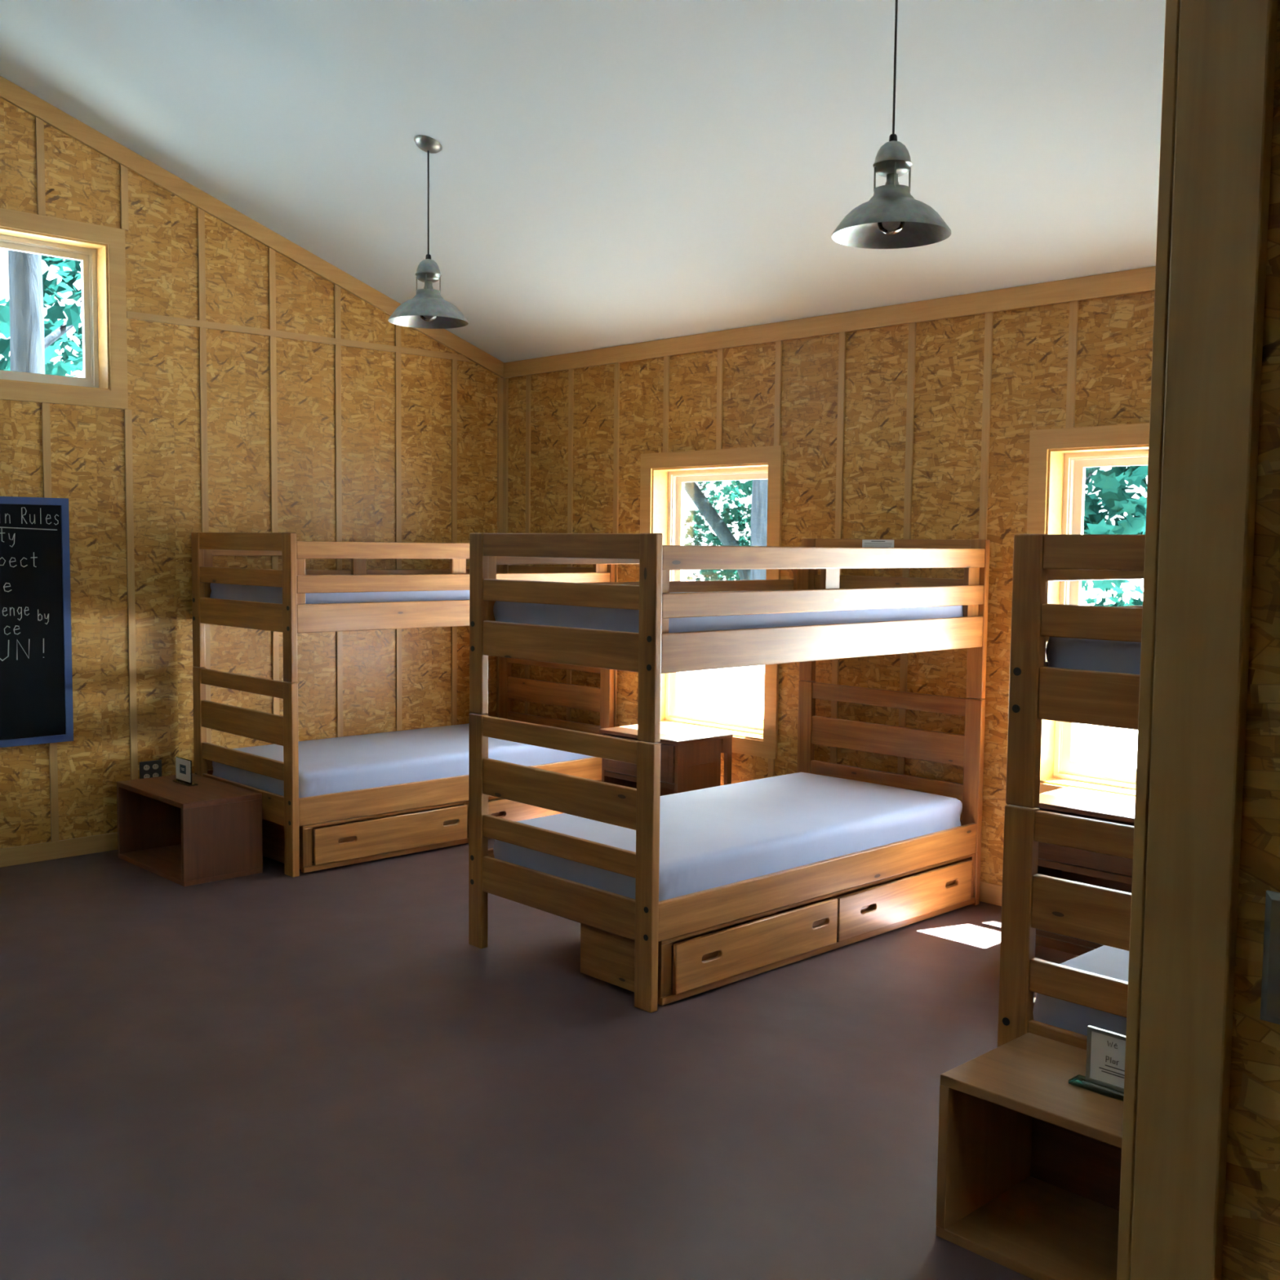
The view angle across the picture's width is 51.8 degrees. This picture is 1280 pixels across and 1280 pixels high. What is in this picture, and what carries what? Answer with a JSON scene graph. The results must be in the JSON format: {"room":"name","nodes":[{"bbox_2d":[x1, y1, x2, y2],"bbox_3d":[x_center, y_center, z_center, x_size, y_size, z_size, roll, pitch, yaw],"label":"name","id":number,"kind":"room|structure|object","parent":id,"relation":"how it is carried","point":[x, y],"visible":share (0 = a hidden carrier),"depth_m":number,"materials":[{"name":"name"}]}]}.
{"room":"dormitory","nodes":[
{"label":"dormitory","id":0,"kind":"room"},
{"bbox_2d":[0,97,501,848],"bbox_3d":[-4.633,-1.084,5.024,10.570,4.578,0.170,-3,6,-44],"label":"wall","id":1,"kind":"structure","parent":0,"point":[82,184],"depth_m":7.12,"materials":[{"name":"brown wood"}]},
{"bbox_2d":[0,496,73,747],"bbox_3d":[-3.182,-0.081,6.352,0.855,1.224,0.019,-3,6,-44],"label":"chalkboard","id":2,"kind":"object","parent":1,"relation":"attached to","point":[36,675],"visible":1,"depth_m":6.53,"materials":[{"name":"stone"}]},
{"bbox_2d":[35,116,58,841],"bbox_3d":[-2.943,-0.761,6.545,0.036,3.571,0.011,-3,6,-44],"label":"trim","id":3,"kind":"structure","parent":1,"relation":"attached to","point":[39,124],"depth_m":6.53,"materials":[{"name":"brown wood"}]},
{"bbox_2d":[0,831,117,867],"bbox_3d":[-4.661,1.163,5.056,10.384,0.090,0.014,-3,6,-44],"label":"baseboard","id":4,"kind":"structure","parent":1,"relation":"attached to","point":[26,854],"depth_m":6.68,"materials":[{"name":"brown wood"}]},
{"bbox_2d":[0,208,128,408],"bbox_3d":[-3.212,-1.617,6.332,1.423,0.907,0.188,-3,6,-44],"label":"window","id":5,"kind":"structure","parent":1,"relation":"in","point":[100,250],"depth_m":6.69,"materials":[{"name":"brown wood"}]},
{"bbox_2d":[120,164,137,779],"bbox_3d":[-2.647,-0.708,6.833,0.036,3.429,0.011,-3,6,-44],"label":"trim","id":6,"kind":"structure","parent":1,"relation":"attached to","point":[123,170],"depth_m":6.85,"materials":[{"name":"brown wood"}]},
{"bbox_2d":[139,760,161,778],"bbox_3d":[-2.598,0.699,6.998,0.120,0.114,0.010,-3,6,-44],"label":"wall outlet","id":7,"kind":"object","parent":1,"relation":"attached to","point":[148,769],"visible":0.8,"depth_m":7.00,"materials":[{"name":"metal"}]},
{"bbox_2d":[143,764,149,770],"bbox_3d":[-2.613,0.676,6.978,0.033,0.028,0.003,-3,6,-44],"label":"socket","id":8,"kind":"object","parent":7,"relation":"attached to","point":[146,767],"depth_m":6.98,"materials":[{"name":"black plastic"}]},
{"bbox_2d":[143,773,150,777],"bbox_3d":[-2.613,0.724,6.982,0.033,0.028,0.003,-3,6,-44],"label":"socket","id":9,"kind":"object","parent":7,"relation":"attached to","point":[145,775],"depth_m":6.98,"materials":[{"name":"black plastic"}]},
{"bbox_2d":[152,764,158,768],"bbox_3d":[-2.578,0.674,7.011,0.033,0.028,0.003,-3,6,-44],"label":"socket","id":10,"kind":"object","parent":7,"relation":"attached to","point":[154,766],"depth_m":7.01,"materials":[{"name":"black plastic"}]},
{"bbox_2d":[152,773,158,777],"bbox_3d":[-2.579,0.722,7.015,0.033,0.028,0.003,-3,6,-44],"label":"socket","id":11,"kind":"object","parent":7,"relation":"attached to","point":[154,775],"depth_m":7.01,"materials":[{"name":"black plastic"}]},
{"bbox_2d":[197,207,211,769],"bbox_3d":[-2.351,-0.655,7.121,0.036,3.288,0.011,-3,6,-44],"label":"trim","id":12,"kind":"structure","parent":1,"relation":"attached to","point":[201,213],"depth_m":7.07,"materials":[{"name":"brown wood"}]},
{"bbox_2d":[0,75,504,377],"bbox_3d":[-2.735,-2.506,6.594,5.200,1.887,0.019,-3,6,-44],"label":"trim","id":13,"kind":"structure","parent":1,"relation":"attached to","point":[11,92],"depth_m":7.06,"materials":[{"name":"brown wood"}]},
{"bbox_2d":[268,247,279,744],"bbox_3d":[-2.055,-0.602,7.409,0.036,3.146,0.011,-3,6,-44],"label":"trim","id":14,"kind":"structure","parent":1,"relation":"attached to","point":[272,268],"depth_m":7.36,"materials":[{"name":"brown wood"}]},
{"bbox_2d":[126,311,471,361],"bbox_3d":[-1.848,-1.717,7.513,2.176,0.035,0.014,-3,6,-44],"label":"trim","id":15,"kind":"structure","parent":1,"relation":"attached to","point":[133,315],"depth_m":7.39,"materials":[{"name":"brown wood"}]},
{"bbox_2d":[333,284,342,737],"bbox_3d":[-1.759,-0.549,7.698,0.036,3.005,0.011,-3,6,-44],"label":"trim","id":16,"kind":"structure","parent":1,"relation":"attached to","point":[336,288],"depth_m":7.66,"materials":[{"name":"brown wood"}]},
{"bbox_2d":[395,324,401,731],"bbox_3d":[-1.463,-0.495,7.986,0.036,2.863,0.011,-3,6,-44],"label":"trim","id":17,"kind":"structure","parent":1,"relation":"attached to","point":[397,328],"depth_m":7.95,"materials":[{"name":"brown wood"}]},
{"bbox_2d":[451,359,457,725],"bbox_3d":[-1.167,-0.412,8.276,0.036,2.662,0.011,-3,6,-44],"label":"trim","id":18,"kind":"structure","parent":1,"relation":"attached to","point":[454,362],"depth_m":8.24,"materials":[{"name":"brown wood"}]},
{"bbox_2d":[496,377,503,717],"bbox_3d":[-0.907,-0.388,8.525,0.037,2.583,0.015,-3,6,-44],"label":"trim","id":19,"kind":"structure","parent":1,"relation":"attached to","point":[500,380],"depth_m":8.46,"materials":[{"name":"brown wood"}]},
{"bbox_2d":[0,838,1078,1279],"bbox_3d":[-1.345,1.555,1.615,10.740,0.120,9.940,-3,6,-44],"label":"floor","id":20,"kind":"structure","parent":0,"point":[270,1074],"depth_m":3.89,"materials":[{"name":"concrete"}]},
{"bbox_2d":[116,773,262,886],"bbox_3d":[-2.251,0.928,6.564,0.400,0.392,0.766,-3,6,-44],"label":"nightstand","id":21,"kind":"object","parent":20,"relation":"on","point":[211,830],"visible":0.98,"depth_m":6.40,"materials":[{"name":"brown wood"}]},
{"bbox_2d":[174,755,197,786],"bbox_3d":[-2.297,0.661,6.653,0.050,0.128,0.182,-3,6,-44],"label":"sign holder","id":22,"kind":"object","parent":21,"relation":"on","point":[183,766],"visible":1,"depth_m":6.64,"materials":[{"name":"white paper"}]},
{"bbox_2d":[191,532,614,877],"bbox_3d":[-1.274,0.243,7.401,2.097,1.660,1.059,-3,6,-44],"label":"bunk bed","id":23,"kind":"object","parent":20,"relation":"on","point":[292,617],"visible":0.52,"depth_m":6.72,"materials":[{"name":"brown wood"}]},
{"bbox_2d":[209,582,469,604],"bbox_3d":[-1.268,-0.255,7.361,1.955,0.189,0.955,-3,6,-44],"label":"mattress","id":24,"kind":"object","parent":23,"relation":"on","point":[222,591],"visible":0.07,"depth_m":6.70,"materials":[{"name":"grey fabric"}]},
{"bbox_2d":[212,723,593,797],"bbox_3d":[-1.278,0.668,7.428,1.955,0.207,0.956,-3,6,-44],"label":"mattress","id":25,"kind":"object","parent":23,"relation":"on","point":[327,766],"visible":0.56,"depth_m":6.99,"materials":[{"name":"grey fabric"}]},
{"bbox_2d":[262,779,601,872],"bbox_3d":[-1.054,0.969,7.237,2.000,0.240,0.454,-3,6,-44],"label":"drawer unit","id":26,"kind":"object","parent":20,"relation":"on","point":[342,842],"visible":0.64,"depth_m":6.71,"materials":[{"name":"brown wood"}]},
{"bbox_2d":[599,723,733,795],"bbox_3d":[0.130,0.801,7.106,0.434,0.620,0.596,-3,6,-44],"label":"bedside table","id":27,"kind":"object","parent":20,"relation":"on","point":[691,757],"visible":0.48,"depth_m":6.92,"materials":[{"name":"brown wood"}]},
{"bbox_2d":[468,533,990,1013],"bbox_3d":[0.437,0.391,5.612,2.097,1.660,1.059,-3,6,-44],"label":"bunk bed","id":28,"kind":"object","parent":20,"relation":"on","point":[651,652],"visible":0.94,"depth_m":5.05,"materials":[{"name":"brown wood"}]},
{"bbox_2d":[493,772,962,901],"bbox_3d":[0.433,0.817,5.639,1.955,0.208,0.956,-3,6,-44],"label":"mattress","id":29,"kind":"object","parent":28,"relation":"on","point":[717,836],"visible":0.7,"depth_m":5.33,"materials":[{"name":"grey fabric"}]},
{"bbox_2d":[493,591,963,632],"bbox_3d":[0.443,-0.107,5.572,1.955,0.190,0.955,-3,6,-44],"label":"mattress","id":30,"kind":"object","parent":28,"relation":"on","point":[574,616],"visible":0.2,"depth_m":4.99,"materials":[{"name":"grey fabric"}]},
{"bbox_2d":[580,853,974,1005],"bbox_3d":[0.656,1.117,5.448,2.000,0.240,0.454,-3,6,-44],"label":"drawer unit","id":31,"kind":"object","parent":20,"relation":"on","point":[695,962],"visible":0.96,"depth_m":5.05,"materials":[{"name":"brown wood"}]},
{"bbox_2d":[935,1032,1124,1279],"bbox_3d":[1.109,1.227,2.962,0.400,0.392,0.766,-3,6,-44],"label":"nightstand","id":32,"kind":"object","parent":20,"relation":"on","point":[1028,1166],"visible":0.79,"depth_m":3.13,"materials":[{"name":"brown wood"}]},
{"bbox_2d":[1068,1025,1125,1101],"bbox_3d":[1.087,0.960,2.966,0.050,0.139,0.237,-3,6,-44],"label":"sign holder","id":33,"kind":"object","parent":32,"relation":"on","point":[1105,1049],"visible":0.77,"depth_m":3.00,"materials":[{"name":"white paper"}]},
{"bbox_2d":[997,533,1145,1049],"bbox_3d":[2.089,0.537,3.849,2.097,1.660,1.059,-3,6,-44],"label":"bunk bed","id":34,"kind":"object","parent":20,"relation":"on","point":[1031,900],"visible":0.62,"depth_m":3.40,"materials":[{"name":"brown wood"}]},
{"bbox_2d":[1032,945,1128,1035],"bbox_3d":[2.085,0.962,3.876,1.955,0.209,0.955,-3,6,-44],"label":"mattress","id":35,"kind":"object","parent":34,"relation":"on","point":[1104,960],"visible":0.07,"depth_m":3.50,"materials":[{"name":"grey fabric"}]},
{"bbox_2d":[1045,636,1141,674],"bbox_3d":[2.095,0.040,3.809,1.955,0.189,0.956,-3,6,-44],"label":"mattress","id":36,"kind":"object","parent":34,"relation":"on","point":[1104,655],"visible":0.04,"depth_m":3.38,"materials":[{"name":"grey fabric"}]},
{"bbox_2d":[1035,786,1135,955],"bbox_3d":[1.859,0.956,5.233,0.434,0.620,0.596,-3,6,-44],"label":"bedside table","id":37,"kind":"object","parent":20,"relation":"on","point":[1115,873],"visible":0.12,"depth_m":5.17,"materials":[{"name":"brown wood"}]},
{"bbox_2d":[1035,928,1103,948],"bbox_3d":[1.835,1.172,5.222,0.305,0.020,0.536,-3,6,-44],"label":"shelf","id":38,"kind":"object","parent":37,"relation":"attached to","point":[1057,940],"depth_m":5.18,"materials":[{"name":"brown wood"}]},
{"bbox_2d":[0,0,1165,362],"bbox_3d":[-1.304,-2.252,1.339,10.740,2.101,9.940,-3,6,-44],"label":"ceiling","id":39,"kind":"structure","parent":0,"point":[605,173],"depth_m":5.46,"materials":[{"name":"white paint"}]},
{"bbox_2d":[388,135,468,328],"bbox_3d":[-0.947,-1.832,5.896,0.356,0.809,0.356,-3,6,-44],"label":"pendant lamp","id":40,"kind":"object","parent":39,"relation":"hanging from","point":[428,309],"visible":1,"depth_m":5.87,"materials":[{"name":"metal"}]},
{"bbox_2d":[423,280,433,288],"bbox_3d":[-0.950,-1.580,5.914,0.042,0.060,0.042,-3,6,-44],"label":"socket","id":41,"kind":"object","parent":40,"relation":"attached to","point":[428,284],"depth_m":5.90,"materials":[{"name":"metal"}]},
{"bbox_2d":[831,0,951,248],"bbox_3d":[0.764,-1.668,3.955,0.356,0.892,0.356,-3,6,-44],"label":"pendant lamp","id":42,"kind":"object","parent":39,"relation":"hanging from","point":[891,219],"visible":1,"depth_m":3.94,"materials":[{"name":"metal"}]},
{"bbox_2d":[884,173,898,185],"bbox_3d":[0.761,-1.375,3.977,0.042,0.060,0.042,-3,6,-44],"label":"socket","id":43,"kind":"object","parent":42,"relation":"attached to","point":[891,178],"depth_m":3.96,"materials":[{"name":"metal"}]},
{"bbox_2d":[507,290,1155,885],"bbox_3d":[2.491,-0.117,5.154,0.170,2.785,9.600,-3,6,-44],"label":"wall","id":44,"kind":"structure","parent":0,"point":[1030,345],"depth_m":6.41,"materials":[{"name":"brown wood"}]},
{"bbox_2d":[502,377,508,533],"bbox_3d":[-0.877,-0.390,8.533,0.017,2.585,0.045,-3,6,-44],"label":"trim","id":45,"kind":"structure","parent":44,"relation":"attached to","point":[505,396],"depth_m":8.46,"materials":[{"name":"brown wood"}]},
{"bbox_2d":[524,374,531,714],"bbox_3d":[-0.714,-0.376,8.368,0.011,2.585,0.036,-3,6,-44],"label":"trim","id":46,"kind":"structure","parent":44,"relation":"attached to","point":[528,377],"depth_m":8.31,"materials":[{"name":"brown wood"}]},
{"bbox_2d":[566,368,573,720],"bbox_3d":[-0.430,-0.351,8.072,0.011,2.585,0.036,-3,6,-44],"label":"trim","id":47,"kind":"structure","parent":44,"relation":"attached to","point":[571,373],"depth_m":8.02,"materials":[{"name":"brown wood"}]},
{"bbox_2d":[613,362,619,727],"bbox_3d":[-0.147,-0.327,7.777,0.011,2.585,0.036,-3,6,-44],"label":"trim","id":48,"kind":"structure","parent":44,"relation":"attached to","point":[616,375],"depth_m":7.72,"materials":[{"name":"brown wood"}]},
{"bbox_2d":[662,355,669,452],"bbox_3d":[0.136,-0.302,7.481,0.011,2.585,0.036,-3,6,-44],"label":"trim","id":49,"kind":"structure","parent":44,"relation":"attached to","point":[666,358],"depth_m":7.40,"materials":[{"name":"brown wood"}]},
{"bbox_2d":[637,445,782,759],"bbox_3d":[0.425,-0.224,7.304,0.188,1.636,1.049,-3,6,-44],"label":"window","id":50,"kind":"structure","parent":44,"relation":"in","point":[664,475],"depth_m":7.30,"materials":[{"name":"brown wood"}]},
{"bbox_2d":[715,348,724,448],"bbox_3d":[0.420,-0.277,7.185,0.011,2.585,0.036,-3,6,-44],"label":"trim","id":51,"kind":"structure","parent":44,"relation":"attached to","point":[720,351],"depth_m":7.11,"materials":[{"name":"brown wood"}]},
{"bbox_2d":[768,340,782,777],"bbox_3d":[0.703,-0.253,6.890,0.011,2.585,0.036,-3,6,-44],"label":"trim","id":52,"kind":"structure","parent":44,"relation":"attached to","point":[778,373],"depth_m":6.81,"materials":[{"name":"brown wood"}]},
{"bbox_2d":[503,266,1155,377],"bbox_3d":[2.444,-1.439,4.986,0.019,0.094,9.581,-3,6,-44],"label":"trim","id":53,"kind":"structure","parent":44,"relation":"attached to","point":[1143,279],"depth_m":6.39,"materials":[{"name":"brown wood"}]},
{"bbox_2d":[830,332,846,763],"bbox_3d":[0.986,-0.228,6.594,0.011,2.585,0.036,-3,6,-44],"label":"trim","id":54,"kind":"structure","parent":44,"relation":"attached to","point":[842,335],"depth_m":6.54,"materials":[{"name":"brown wood"}]},
{"bbox_2d":[897,322,916,774],"bbox_3d":[1.270,-0.204,6.299,0.011,2.585,0.036,-3,6,-44],"label":"trim","id":55,"kind":"structure","parent":44,"relation":"attached to","point":[912,326],"depth_m":6.25,"materials":[{"name":"brown wood"}]},
{"bbox_2d":[978,311,993,539],"bbox_3d":[1.553,-0.179,6.003,0.011,2.585,0.036,-3,6,-44],"label":"trim","id":56,"kind":"structure","parent":44,"relation":"attached to","point":[988,326],"depth_m":5.94,"materials":[{"name":"brown wood"}]},
{"bbox_2d":[979,881,1002,906],"bbox_3d":[2.410,1.231,5.189,0.014,0.090,9.600,-3,6,-44],"label":"baseboard","id":57,"kind":"structure","parent":44,"relation":"attached to","point":[989,893],"depth_m":6.02,"materials":[{"name":"brown wood"}]},
{"bbox_2d":[1065,300,1079,427],"bbox_3d":[1.836,-0.155,5.707,0.011,2.585,0.036,-3,6,-44],"label":"trim","id":58,"kind":"structure","parent":44,"relation":"attached to","point":[1073,305],"depth_m":5.63,"materials":[{"name":"brown wood"}]},
{"bbox_2d":[1026,422,1149,796],"bbox_3d":[2.132,-0.076,5.524,0.188,1.636,1.049,-3,6,-44],"label":"window","id":59,"kind":"structure","parent":44,"relation":"in","point":[1060,458],"depth_m":5.77,"materials":[{"name":"brown wood"}]},
{"bbox_2d":[1221,0,1279,1279],"bbox_3d":[1.690,-0.453,0.019,0.122,4.182,3.346,-3,6,-44],"label":"wall partition","id":60,"kind":"structure","parent":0,"point":[1251,1216],"depth_m":1.17,"materials":[{"name":"brown wood"}]},
{"bbox_2d":[1116,0,1180,1279],"bbox_3d":[0.527,-0.525,1.229,0.149,4.125,0.012,-3,6,-44],"label":"trim","id":61,"kind":"structure","parent":60,"relation":"attached to","point":[1171,39],"depth_m":1.21,"materials":[{"name":"brown wood"}]},
{"bbox_2d":[1129,0,1278,1279],"bbox_3d":[0.512,-0.541,1.148,0.018,4.168,0.080,-3,6,-44],"label":"trim","id":62,"kind":"structure","parent":60,"relation":"attached to","point":[1227,48],"depth_m":1.18,"materials":[{"name":"brown wood"}]},
{"bbox_2d":[1260,890,1279,1024],"bbox_3d":[0.588,0.283,1.120,0.016,0.116,0.116,-3,6,-44],"label":"switch plate","id":63,"kind":"object","parent":60,"relation":"attached to","point":[1270,988],"visible":1,"depth_m":1.16,"materials":[{"name":"metal"}]},
{"label":"outside","id":64,"kind":"structure","parent":0,"visible":0},
{"bbox_2d":[678,578,1143,768],"bbox_3d":[6.325,0.934,15.578,100.000,0.100,90.000,-3,6,-44],"label":"ground","id":65,"kind":"structure","parent":64,"point":[725,691],"depth_m":16.18,"materials":[{"name":"white"}]},
{"bbox_2d":[0,249,83,377],"bbox_3d":[-4.705,-2.513,9.488,2.473,7.422,3.013,-3,6,-44],"label":"tree","id":66,"kind":"object","parent":65,"relation":"on","point":[32,344],"visible":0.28,"depth_m":9.53,"materials":[{"name":"green plant"}]},
{"bbox_2d":[683,481,751,580],"bbox_3d":[0.815,-1.577,16.254,3.469,4.778,1.827,2,5,24],"label":"tree","id":67,"kind":"object","parent":65,"relation":"on","point":[724,536],"visible":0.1,"depth_m":16.14,"materials":[{"name":"green plant"}]},
{"bbox_2d":[697,480,752,580],"bbox_3d":[1.577,-2.831,16.685,2.222,7.149,3.574,-3,6,-44],"label":"tree","id":68,"kind":"object","parent":65,"relation":"on","point":[726,490],"visible":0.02,"depth_m":18.11,"materials":[{"name":"green plant"}]},
{"bbox_2d":[742,479,768,718],"bbox_3d":[1.560,-3.025,14.302,2.552,7.888,3.246,-3,6,-44],"label":"tree","id":69,"kind":"object","parent":65,"relation":"on","point":[755,701],"visible":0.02,"depth_m":14.67,"materials":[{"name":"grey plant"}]},
{"bbox_2d":[698,569,1142,606],"bbox_3d":[4.753,-0.098,18.814,1.630,2.140,11.301,-3,6,-44],"label":"bush","id":70,"kind":"object","parent":65,"relation":"on","point":[1132,602],"visible":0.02,"depth_m":17.21,"materials":[{"name":"green plant"}]},
{"bbox_2d":[1081,465,1147,592],"bbox_3d":[3.547,-1.236,10.388,2.000,4.926,3.835,-1,4,-17],"label":"tree","id":71,"kind":"object","parent":65,"relation":"on","point":[1111,484],"visible":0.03,"depth_m":9.83,"materials":[{"name":"green plant"}]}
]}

